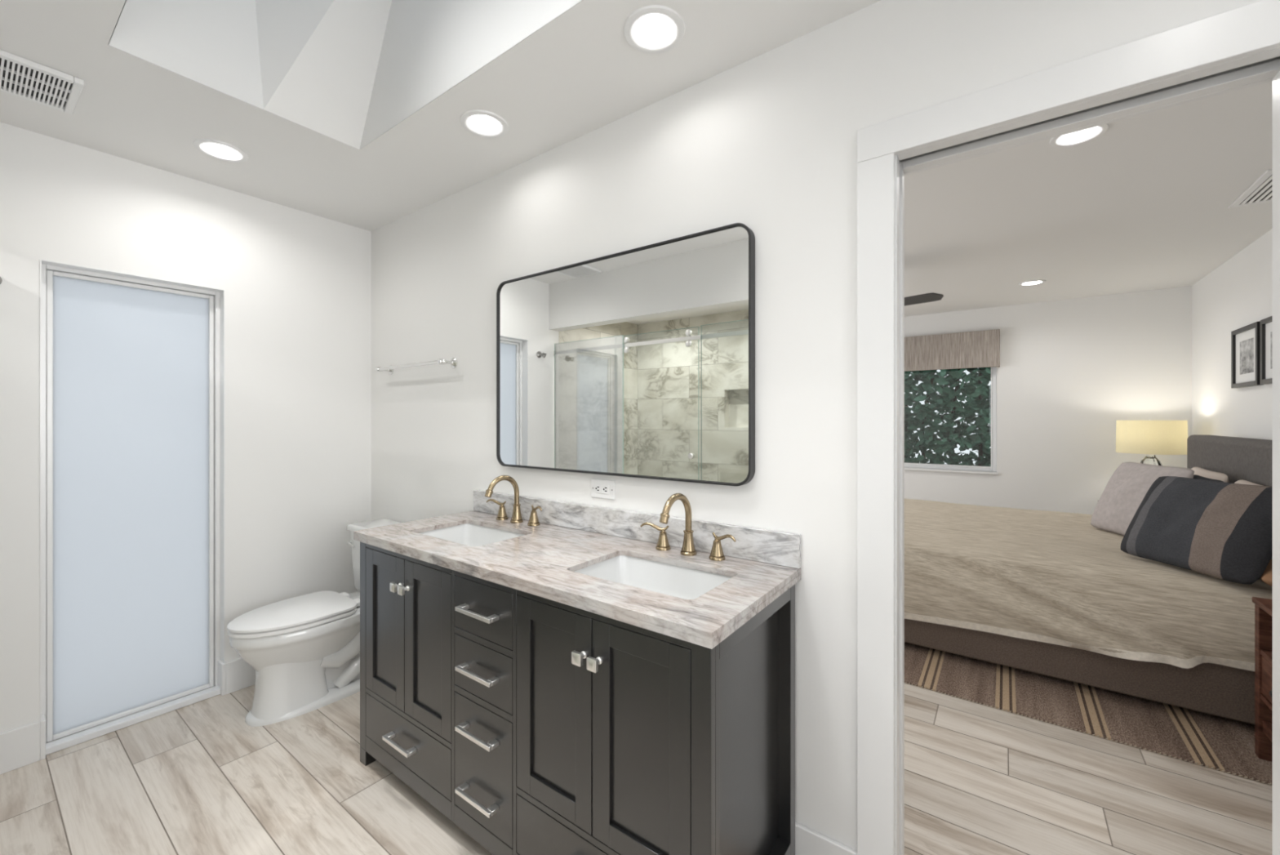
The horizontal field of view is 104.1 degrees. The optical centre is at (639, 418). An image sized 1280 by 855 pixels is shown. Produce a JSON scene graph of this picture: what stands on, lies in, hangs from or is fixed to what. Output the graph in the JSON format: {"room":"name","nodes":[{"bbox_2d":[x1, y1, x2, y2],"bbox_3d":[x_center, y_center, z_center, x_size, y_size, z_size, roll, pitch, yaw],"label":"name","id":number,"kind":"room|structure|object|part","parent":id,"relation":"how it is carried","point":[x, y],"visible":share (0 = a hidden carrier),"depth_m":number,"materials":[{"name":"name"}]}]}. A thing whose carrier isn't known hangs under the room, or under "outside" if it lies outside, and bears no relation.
{"room":"bathroom","nodes":[
{"label":"bathroom","id":0,"kind":"room"},
{"bbox_2d":[0,121,371,733],"bbox_3d":[-2.135,0.158,2.368,0.160,2.540,1.600,0,0,36],"label":"wall","id":1,"kind":"structure","parent":0,"point":[296,284],"depth_m":2.44,"materials":[{"name":"white paint"}]},
{"bbox_2d":[0,713,45,773],"bbox_3d":[-2.425,1.253,1.876,0.075,0.150,0.243,0,0,36],"label":"baseboard","id":2,"kind":"structure","parent":1,"relation":"attached to","point":[25,744],"depth_m":1.91,"materials":[{"name":"white paint"}]},
{"bbox_2d":[40,258,225,755],"bbox_3d":[-2.225,0.353,2.217,0.133,1.950,0.572,0,0,36],"label":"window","id":3,"kind":"structure","parent":1,"relation":"in","point":[132,366],"depth_m":2.20,"materials":[{"name":"white glass"}]},
{"bbox_3d":[-2.203,1.314,2.201,0.050,0.028,0.570,0,0,36],"label":"sill","id":4,"kind":"part","parent":3,"relation":"part of","materials":[{"name":"white metal"}]},
{"bbox_2d":[217,657,255,695],"bbox_3d":[-1.824,1.253,2.696,0.075,0.150,0.703,0,0,36],"label":"baseboard","id":5,"kind":"structure","parent":1,"relation":"attached to","point":[236,674],"depth_m":2.43,"materials":[{"name":"white paint"}]},
{"bbox_2d":[108,0,582,149],"bbox_3d":[-0.627,-1.462,1.230,1.883,0.700,0.715,0,0,36],"label":"skylight","id":6,"kind":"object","parent":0,"point":[348,72],"depth_m":1.79,"materials":[{"name":"white paint"}]},
{"bbox_2d":[0,682,1272,854],"bbox_3d":[0.619,1.378,2.523,4.702,0.100,7.603,0,0,36],"label":"floor","id":7,"kind":"structure","parent":0,"point":[196,778],"depth_m":1.75,"materials":[{"name":"brown wood"}]},
{"bbox_2d":[226,518,399,726],"bbox_3d":[-1.527,0.948,2.427,0.428,0.760,0.757,0,0,36],"label":"toilet","id":8,"kind":"object","parent":7,"relation":"on","point":[304,651],"visible":0.76,"depth_m":2.26,"materials":[{"name":"white ceramic"}]},
{"bbox_3d":[-1.611,0.894,2.312,0.368,0.021,0.472,0,0,36],"label":"lid","id":9,"kind":"part","parent":8,"relation":"part of","materials":[{"name":"white plastic"}]},
{"bbox_3d":[-1.611,0.918,2.313,0.364,0.020,0.470,0,0,36],"label":"seat","id":10,"kind":"part","parent":8,"relation":"part of","materials":[{"name":"white plastic"}]},
{"bbox_3d":[-1.524,0.663,2.641,0.081,0.033,0.031,0,0,36],"label":"flush lever","id":11,"kind":"part","parent":8,"relation":"part of","materials":[{"name":"silver metal"}]},
{"bbox_3d":[-1.361,0.761,2.654,0.406,0.323,0.188,0,0,36],"label":"tank","id":12,"kind":"part","parent":8,"relation":"part of","materials":[{"name":"white ceramic"}]},
{"bbox_3d":[-1.363,0.584,2.651,0.428,0.032,0.200,0,0,36],"label":"tank lid","id":13,"kind":"part","parent":8,"relation":"part of","materials":[{"name":"white ceramic"}]},
{"bbox_2d":[360,541,795,854],"bbox_3d":[-0.328,0.897,1.677,1.528,0.862,0.550,0,0,36],"label":"vanity cabinet","id":14,"kind":"object","parent":7,"relation":"on","point":[535,724],"visible":0.88,"depth_m":1.35,"materials":[{"name":"black paint"}]},
{"bbox_3d":[-1.054,1.298,1.940,0.046,0.060,0.046,0,0,36],"label":"leg","id":15,"kind":"part","parent":14,"relation":"part of","materials":[{"name":"black paint"}]},
{"bbox_3d":[-0.930,0.758,1.832,0.277,0.532,0.019,0,0,36],"label":"door","id":16,"kind":"part","parent":14,"relation":"part of","materials":[{"name":"black paint"}]},
{"bbox_3d":[-0.852,0.586,1.743,0.030,0.030,0.034,0,0,36],"label":"knob","id":17,"kind":"part","parent":14,"relation":"part of","materials":[{"name":"silver metal"}]},
{"bbox_3d":[-0.833,1.125,1.727,0.164,0.012,0.036,0,0,36],"label":"handle","id":18,"kind":"part","parent":14,"relation":"part of","materials":[{"name":"silver metal"}]},
{"bbox_3d":[-0.812,0.586,1.713,0.030,0.030,0.034,0,0,36],"label":"knob","id":19,"kind":"part","parent":14,"relation":"part of","materials":[{"name":"silver metal"}]},
{"bbox_3d":[-0.816,1.127,1.749,0.558,0.162,0.019,0,0,36],"label":"drawer","id":20,"kind":"part","parent":14,"relation":"part of","materials":[{"name":"black paint"}]},
{"bbox_3d":[-0.703,0.758,1.666,0.277,0.532,0.019,0,0,36],"label":"door","id":21,"kind":"part","parent":14,"relation":"part of","materials":[{"name":"black paint"}]},
{"bbox_3d":[-0.481,1.120,1.470,0.164,0.012,0.036,0,0,36],"label":"handle","id":22,"kind":"part","parent":14,"relation":"part of","materials":[{"name":"silver metal"}]},
{"bbox_3d":[-0.481,0.933,1.470,0.164,0.012,0.036,0,0,36],"label":"handle","id":23,"kind":"part","parent":14,"relation":"part of","materials":[{"name":"silver metal"}]},
{"bbox_3d":[-0.481,0.752,1.470,0.164,0.012,0.036,0,0,36],"label":"handle","id":24,"kind":"part","parent":14,"relation":"part of","materials":[{"name":"silver metal"}]},
{"bbox_3d":[-0.481,0.572,1.470,0.164,0.012,0.036,0,0,36],"label":"handle","id":25,"kind":"part","parent":14,"relation":"part of","materials":[{"name":"silver metal"}]},
{"bbox_3d":[-0.465,1.032,1.492,0.276,0.352,0.019,0,0,36],"label":"drawer","id":26,"kind":"part","parent":14,"relation":"part of","materials":[{"name":"black paint"}]},
{"bbox_3d":[-0.465,0.753,1.492,0.276,0.158,0.019,0,0,36],"label":"drawer","id":27,"kind":"part","parent":14,"relation":"part of","materials":[{"name":"black paint"}]},
{"bbox_3d":[-0.465,0.571,1.492,0.276,0.158,0.019,0,0,36],"label":"drawer","id":28,"kind":"part","parent":14,"relation":"part of","materials":[{"name":"black paint"}]},
{"bbox_3d":[-0.226,0.758,1.317,0.277,0.532,0.019,0,0,36],"label":"door","id":29,"kind":"part","parent":14,"relation":"part of","materials":[{"name":"black paint"}]},
{"bbox_3d":[-0.113,1.127,1.234,0.558,0.162,0.019,0,0,36],"label":"drawer","id":30,"kind":"part","parent":14,"relation":"part of","materials":[{"name":"black paint"}]},
{"bbox_2d":[353,489,801,648],"bbox_3d":[-0.318,0.401,1.689,1.550,0.131,0.548,0,0,36],"label":"countertop","id":31,"kind":"structure","parent":14,"relation":"on","point":[762,564],"depth_m":1.53,"materials":[{"name":"white stone"}]},
{"bbox_2d":[418,523,524,546],"bbox_3d":[-0.648,0.523,1.918,0.468,0.145,0.312,0,0,36],"label":"sink","id":32,"kind":"object","parent":31,"relation":"in","point":[468,534],"visible":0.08,"depth_m":2.08,"materials":[{"name":"white ceramic"}]},
{"bbox_2d":[484,475,542,525],"bbox_3d":[-0.554,0.331,2.039,0.351,0.202,0.186,0,0,36],"label":"faucet","id":33,"kind":"object","parent":31,"relation":"on","point":[517,517],"visible":1,"depth_m":2.07,"materials":[{"name":"gold metal"}]},
{"bbox_3d":[-0.623,0.361,2.161,0.100,0.028,0.011,0,0,15],"label":"lever","id":34,"kind":"part","parent":33,"relation":"part of","materials":[{"name":"gold metal"}]},
{"bbox_3d":[-0.594,0.400,2.153,0.050,0.066,0.050,0,0,36],"label":"handle","id":35,"kind":"part","parent":33,"relation":"part of","materials":[{"name":"gold metal"}]},
{"bbox_3d":[-0.555,0.331,2.038,0.052,0.202,0.183,0,0,36],"label":"spout","id":36,"kind":"part","parent":33,"relation":"part of","materials":[{"name":"gold metal"}]},
{"bbox_3d":[-0.433,0.400,2.034,0.050,0.066,0.050,0,0,36],"label":"handle","id":37,"kind":"part","parent":33,"relation":"part of","materials":[{"name":"gold metal"}]},
{"bbox_3d":[-0.417,0.361,2.010,0.011,0.028,0.100,0,0,-33],"label":"lever","id":38,"kind":"part","parent":33,"relation":"part of","materials":[{"name":"gold metal"}]},
{"bbox_2d":[574,555,731,599],"bbox_3d":[0.031,0.523,1.421,0.468,0.145,0.312,0,0,36],"label":"sink","id":39,"kind":"object","parent":31,"relation":"in","point":[685,583],"visible":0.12,"depth_m":1.55,"materials":[{"name":"white ceramic"}]},
{"bbox_2d":[640,493,736,560],"bbox_3d":[0.118,0.331,1.547,0.351,0.202,0.186,0,0,36],"label":"faucet","id":40,"kind":"object","parent":31,"relation":"on","point":[688,548],"visible":1,"depth_m":1.58,"materials":[{"name":"gold metal"}]},
{"bbox_3d":[0.048,0.361,1.669,0.100,0.028,0.011,0,0,15],"label":"lever","id":41,"kind":"part","parent":40,"relation":"part of","materials":[{"name":"gold metal"}]},
{"bbox_3d":[0.077,0.400,1.661,0.050,0.066,0.050,0,0,36],"label":"handle","id":42,"kind":"part","parent":40,"relation":"part of","materials":[{"name":"gold metal"}]},
{"bbox_3d":[0.117,0.331,1.546,0.052,0.202,0.183,0,0,36],"label":"spout","id":43,"kind":"part","parent":40,"relation":"part of","materials":[{"name":"gold metal"}]},
{"bbox_3d":[0.238,0.400,1.543,0.050,0.066,0.050,0,0,36],"label":"handle","id":44,"kind":"part","parent":40,"relation":"part of","materials":[{"name":"gold metal"}]},
{"bbox_3d":[0.255,0.361,1.518,0.011,0.028,0.100,0,0,-33],"label":"lever","id":45,"kind":"part","parent":40,"relation":"part of","materials":[{"name":"gold metal"}]},
{"bbox_3d":[-0.149,0.586,1.228,0.030,0.030,0.034,0,0,36],"label":"knob","id":46,"kind":"part","parent":14,"relation":"part of","materials":[{"name":"silver metal"}]},
{"bbox_3d":[-0.108,0.586,1.198,0.030,0.030,0.034,0,0,36],"label":"knob","id":47,"kind":"part","parent":14,"relation":"part of","materials":[{"name":"silver metal"}]},
{"bbox_3d":[0.001,0.758,1.151,0.277,0.532,0.019,0,0,36],"label":"door","id":48,"kind":"part","parent":14,"relation":"part of","materials":[{"name":"black paint"}]},
{"bbox_3d":[0.287,0.867,1.261,0.044,0.802,0.494,0,0,36],"label":"panel","id":49,"kind":"part","parent":14,"relation":"part of","materials":[{"name":"black paint"}]},
{"bbox_2d":[904,641,1272,785],"bbox_3d":[2.370,1.324,3.351,2.252,0.010,2.593,0,0,36],"label":"rug","id":50,"kind":"object","parent":7,"relation":"on","point":[1219,743],"visible":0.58,"depth_m":2.25,"materials":[{"name":"brown fabric"}]},
{"bbox_2d":[904,434,1272,724],"bbox_3d":[2.514,0.716,3.306,2.195,1.206,2.025,0,0,36],"label":"bed","id":51,"kind":"object","parent":50,"relation":"on","point":[1211,688],"visible":0.11,"depth_m":2.45,"materials":[{"name":"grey fabric"}]},
{"bbox_2d":[904,497,1272,671],"bbox_3d":[2.437,0.930,3.325,2.049,0.445,2.009,0,0,36],"label":"coverlet","id":52,"kind":"object","parent":51,"relation":"on","point":[1055,577],"visible":0.56,"depth_m":2.50,"materials":[{"name":"beige fabric"}]},
{"bbox_2d":[1090,462,1194,535],"bbox_3d":[3.021,0.493,3.030,0.232,0.432,0.547,0,0,10],"label":"pillow","id":53,"kind":"object","parent":52,"relation":"on","point":[1127,486],"visible":0.64,"depth_m":3.06,"materials":[{"name":"grey fabric"}]},
{"bbox_2d":[1120,475,1272,583],"bbox_3d":[2.655,0.500,2.365,0.264,0.405,0.586,0,0,-2],"label":"pillow","id":54,"kind":"object","parent":52,"relation":"on","point":[1221,530],"visible":0.97,"depth_m":2.28,"materials":[{"name":"fabric"}]},
{"bbox_2d":[1193,474,1224,482],"bbox_3d":[2.996,0.510,2.702,0.148,0.389,0.450,0,0,32],"label":"pillow","id":55,"kind":"object","parent":52,"relation":"on","point":[1197,477],"visible":0.02,"depth_m":2.69,"materials":[{"name":"grey fabric"}]},
{"bbox_2d":[1191,466,1229,482],"bbox_3d":[3.401,0.506,3.050,0.168,0.391,0.686,0,0,34],"label":"pillow","id":56,"kind":"object","parent":52,"relation":"on","point":[1197,471],"visible":0.14,"depth_m":2.92,"materials":[{"name":"beige fabric"}]},
{"bbox_2d":[1234,480,1262,485],"bbox_3d":[2.958,0.513,2.445,0.166,0.391,0.607,0,0,35],"label":"pillow","id":57,"kind":"object","parent":52,"relation":"on","point":[1241,482],"visible":0.03,"depth_m":2.53,"materials":[{"name":"beige fabric"}]},
{"bbox_2d":[1260,559,1272,586],"bbox_3d":[2.717,0.661,2.076,0.253,0.104,0.192,0,0,-44],"label":"pillow","id":58,"kind":"object","parent":52,"relation":"on","point":[1267,576],"visible":0.33,"depth_m":2.06,"materials":[{"name":"brown fabric"}]},
{"bbox_3d":[3.345,0.716,2.698,0.137,1.206,2.025,0,0,36],"label":"headboard","id":59,"kind":"part","parent":51,"relation":"part of","materials":[{"name":"grey fabric"}]},
{"bbox_2d":[1252,596,1272,761],"bbox_3d":[2.443,1.012,1.667,0.435,0.615,0.482,0,0,36],"label":"nightstand","id":60,"kind":"object","parent":7,"relation":"on","point":[1263,606],"visible":0.7,"depth_m":1.93,"materials":[{"name":"brown wood"}]},
{"bbox_3d":[2.300,0.988,1.771,0.020,0.146,0.386,0,0,36],"label":"drawer","id":61,"kind":"part","parent":60,"relation":"part of","materials":[{"name":"brown wood"}]},
{"bbox_3d":[2.280,0.989,1.786,0.031,0.026,0.026,0,0,36],"label":"knob","id":62,"kind":"part","parent":60,"relation":"part of","materials":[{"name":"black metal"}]},
{"bbox_3d":[4.024,1.021,4.056,0.435,0.615,0.482,0,0,36],"label":"nightstand","id":63,"kind":"object","parent":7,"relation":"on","visible":0},
{"bbox_2d":[1115,418,1187,465],"bbox_3d":[4.132,0.359,4.039,0.410,0.708,0.410,0,0,36],"label":"table lamp","id":64,"kind":"object","parent":63,"relation":"on","point":[1151,437],"visible":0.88,"depth_m":3.90,"materials":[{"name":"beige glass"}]},
{"bbox_2d":[0,0,1272,316],"bbox_3d":[0.644,-1.157,2.523,4.742,0.090,7.653,0,0,36],"label":"ceiling","id":65,"kind":"structure","parent":0,"point":[578,74],"depth_m":2.06,"materials":[{"name":"white paint"}]},
{"bbox_2d":[0,49,84,115],"bbox_3d":[-2.010,-1.103,1.620,0.275,0.018,0.250,0,0,36],"label":"ceiling vent","id":66,"kind":"object","parent":65,"relation":"in","point":[21,77],"visible":1,"depth_m":1.64,"materials":[{"name":"white metal"}]},
{"bbox_2d":[193,138,248,162],"bbox_3d":[-1.736,-1.129,2.071,0.176,0.047,0.176,0,0,36],"label":"recessed light","id":67,"kind":"object","parent":65,"relation":"in","point":[215,148],"visible":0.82,"depth_m":2.09,"materials":[{"name":"white plastic"}]},
{"bbox_2d":[459,109,508,137],"bbox_3d":[-0.587,-1.129,1.885,0.176,0.047,0.176,0,0,36],"label":"recessed light","id":68,"kind":"object","parent":65,"relation":"in","point":[482,123],"visible":0.92,"depth_m":1.91,"materials":[{"name":"white plastic"}]},
{"bbox_2d":[623,4,684,53],"bbox_3d":[0.041,-1.129,1.431,0.176,0.047,0.176,0,0,36],"label":"recessed light","id":69,"kind":"object","parent":65,"relation":"in","point":[654,31],"visible":0.93,"depth_m":1.45,"materials":[{"name":"white plastic"}]},
{"bbox_2d":[904,292,943,306],"bbox_3d":[1.705,-0.945,3.850,1.125,0.335,1.141,0,0,36],"label":"ceiling fan","id":70,"kind":"object","parent":65,"relation":"hanging from","point":[927,297],"visible":0.06,"depth_m":3.43,"materials":[{"name":"black metal"}]},
{"bbox_2d":[1018,279,1045,285],"bbox_3d":[3.205,-1.129,4.082,0.176,0.047,0.176,0,0,36],"label":"recessed light","id":71,"kind":"object","parent":65,"relation":"in","point":[1031,282],"visible":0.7,"depth_m":4.10,"materials":[{"name":"white plastic"}]},
{"bbox_2d":[1049,123,1109,147],"bbox_3d":[1.717,-1.129,1.954,0.176,0.047,0.176,0,0,36],"label":"recessed light","id":72,"kind":"object","parent":65,"relation":"in","point":[1079,137],"visible":0.45,"depth_m":1.99,"materials":[{"name":"white plastic"}]},
{"bbox_2d":[1228,168,1272,208],"bbox_3d":[3.027,-1.107,2.364,0.205,0.011,0.490,0,0,36],"label":"ceiling vent","id":73,"kind":"object","parent":65,"relation":"in","point":[1260,191],"visible":0.84,"depth_m":2.45,"materials":[{"name":"white metal"}]},
{"bbox_2d":[371,0,1261,849],"bbox_3d":[0.109,0.158,1.791,4.462,2.540,0.120,0,0,36],"label":"wall","id":74,"kind":"structure","parent":0,"point":[766,144],"depth_m":1.51,"materials":[{"name":"white paint"}]},
{"bbox_2d":[374,357,457,374],"bbox_3d":[-1.190,-0.275,2.614,0.670,0.052,0.086,0,0,36],"label":"towel bar","id":75,"kind":"object","parent":74,"relation":"attached to","point":[453,362],"visible":1,"depth_m":2.52,"materials":[{"name":"silver metal"}]},
{"bbox_3d":[-1.436,-0.275,2.794,0.052,0.052,0.086,0,0,36],"label":"post","id":76,"kind":"part","parent":75,"relation":"part of","materials":[{"name":"silver metal"}]},
{"bbox_3d":[-0.944,-0.275,2.434,0.052,0.052,0.086,0,0,36],"label":"post","id":77,"kind":"part","parent":75,"relation":"part of","materials":[{"name":"silver metal"}]},
{"bbox_2d":[591,478,615,499],"bbox_3d":[-0.142,0.267,1.895,0.117,0.071,0.010,0,0,36],"label":"electrical outlet","id":78,"kind":"object","parent":74,"relation":"attached to","point":[600,488],"visible":1,"depth_m":1.89,"materials":[{"name":"white plastic"}]},
{"bbox_2d":[595,484,608,493],"bbox_3d":[-0.143,0.267,1.893,0.068,0.033,0.003,0,0,36],"label":"receptacle","id":79,"kind":"object","parent":78,"relation":"attached to","point":[599,488],"depth_m":1.89,"materials":[{"name":"white plastic"}]},
{"bbox_2d":[496,222,755,485],"bbox_3d":[-0.142,-0.197,1.878,1.206,0.810,0.034,0,0,36],"label":"wall mirror","id":80,"kind":"object","parent":74,"relation":"attached to","point":[639,362],"visible":1,"depth_m":1.76,"materials":[{"name":"black metal"}]},
{"bbox_2d":[473,489,800,568],"bbox_3d":[-0.157,0.384,1.898,1.538,0.098,0.019,0,0,36],"label":"backsplash","id":81,"kind":"structure","parent":74,"relation":"attached to","point":[754,544],"depth_m":1.74,"materials":[{"name":"grey stone"}]},
{"bbox_2d":[795,821,856,854],"bbox_3d":[-0.500,1.253,2.154,2.703,0.150,0.014,0,0,36],"label":"baseboard","id":82,"kind":"structure","parent":74,"relation":"attached to","point":[808,841],"depth_m":1.42,"materials":[{"name":"white paint"}]},
{"bbox_2d":[856,0,1279,854],"bbox_3d":[0.967,0.275,1.078,0.936,2.107,0.018,0,0,36],"label":"trim","id":83,"kind":"structure","parent":74,"relation":"attached to","point":[1254,28],"depth_m":1.30,"materials":[{"name":"white paint"}]},
{"bbox_2d":[894,47,1279,854],"bbox_3d":[1.008,0.284,1.133,0.790,2.087,0.120,0,0,36],"label":"trim","id":84,"kind":"structure","parent":74,"relation":"attached to","point":[1267,70],"depth_m":1.30,"materials":[{"name":"white paint"}]},
{"bbox_2d":[899,56,1279,175],"bbox_3d":[1.049,0.275,1.189,0.936,2.107,0.018,0,0,36],"label":"trim","id":85,"kind":"structure","parent":74,"relation":"attached to","point":[1255,83],"depth_m":1.16,"materials":[{"name":"white paint"}]},
{"bbox_2d":[904,285,1191,514],"bbox_3d":[2.863,0.108,5.554,4.742,2.440,0.140,0,0,36],"label":"wall","id":86,"kind":"structure","parent":0,"point":[1069,370],"depth_m":4.63,"materials":[{"name":"white paint"}]},
{"bbox_2d":[904,366,998,474],"bbox_3d":[3.134,-0.088,5.312,1.105,1.288,0.112,0,0,36],"label":"window","id":87,"kind":"structure","parent":86,"relation":"in","point":[992,469],"depth_m":5.03,"materials":[{"name":"white metal"}]},
{"bbox_3d":[3.116,0.544,5.287,1.105,0.023,0.052,0,0,36],"label":"sill","id":88,"kind":"part","parent":87,"relation":"part of","materials":[{"name":"white wood"}]},
{"bbox_2d":[904,328,999,371],"bbox_3d":[3.094,-0.694,5.246,1.118,0.367,0.085,0,0,36],"label":"window valance","id":89,"kind":"object","parent":86,"relation":"attached to","point":[977,348],"visible":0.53,"depth_m":5.11,"materials":[{"name":"beige fabric"}]},
{"bbox_2d":[1191,228,1272,439],"bbox_3d":[3.304,0.108,2.261,0.140,2.440,4.653,0,0,36],"label":"wall","id":90,"kind":"structure","parent":0,"point":[1237,294],"depth_m":3.53,"materials":[{"name":"white paint"}]},
{"bbox_2d":[1231,321,1261,388],"bbox_3d":[3.885,-0.398,3.197,0.028,0.385,0.430,0,0,36],"label":"picture frame","id":91,"kind":"object","parent":90,"relation":"attached to","point":[1245,340],"visible":0.84,"depth_m":3.20,"materials":[{"name":"black wood"}]},
{"bbox_2d":[1240,337,1253,374],"bbox_3d":[3.885,-0.398,3.198,0.001,0.215,0.230,0,0,36],"label":"print","id":92,"kind":"object","parent":91,"relation":"attached to","point":[1246,344],"depth_m":3.19,"materials":[{"name":"grey paper"}]},
{"bbox_2d":[1260,315,1272,384],"bbox_3d":[3.605,-0.398,2.814,0.028,0.385,0.430,0,0,36],"label":"picture frame","id":93,"kind":"object","parent":90,"relation":"attached to","point":[1266,324],"visible":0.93,"depth_m":2.94,"materials":[{"name":"black wood"}]},
{"bbox_2d":[1270,331,1272,368],"bbox_3d":[3.605,-0.398,2.814,0.001,0.215,0.230,0,0,36],"label":"print","id":94,"kind":"object","parent":93,"relation":"attached to","point":[1271,332],"depth_m":2.90,"materials":[{"name":"grey paper"}]},
{"label":"outside","id":95,"kind":"structure","parent":0,"visible":0},
{"bbox_3d":[6.174,1.488,10.199,20.000,0.080,11.147,0,0,36],"label":"ground","id":96,"kind":"structure","parent":95,"visible":0},
{"bbox_2d":[904,367,991,466],"bbox_3d":[3.919,-0.290,6.447,4.561,3.482,2.496,0,0,34],"label":"hedge","id":97,"kind":"object","parent":96,"relation":"on","point":[979,402],"visible":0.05,"depth_m":6.30,"materials":[{"name":"green plant"}]},
{"bbox_3d":[1.593,0.284,0.705,0.660,2.087,0.120,0,0,36],"label":"wall","id":98,"kind":"structure","parent":0,"visible":0},
{"bbox_2d":[1272,71,1279,854],"bbox_3d":[1.541,0.326,0.744,0.760,1.988,0.040,0,0,36],"label":"door","id":99,"kind":"structure","parent":98,"relation":"in","point":[1276,81],"depth_m":0.97,"materials":[{"name":"white paint"}]}
]}

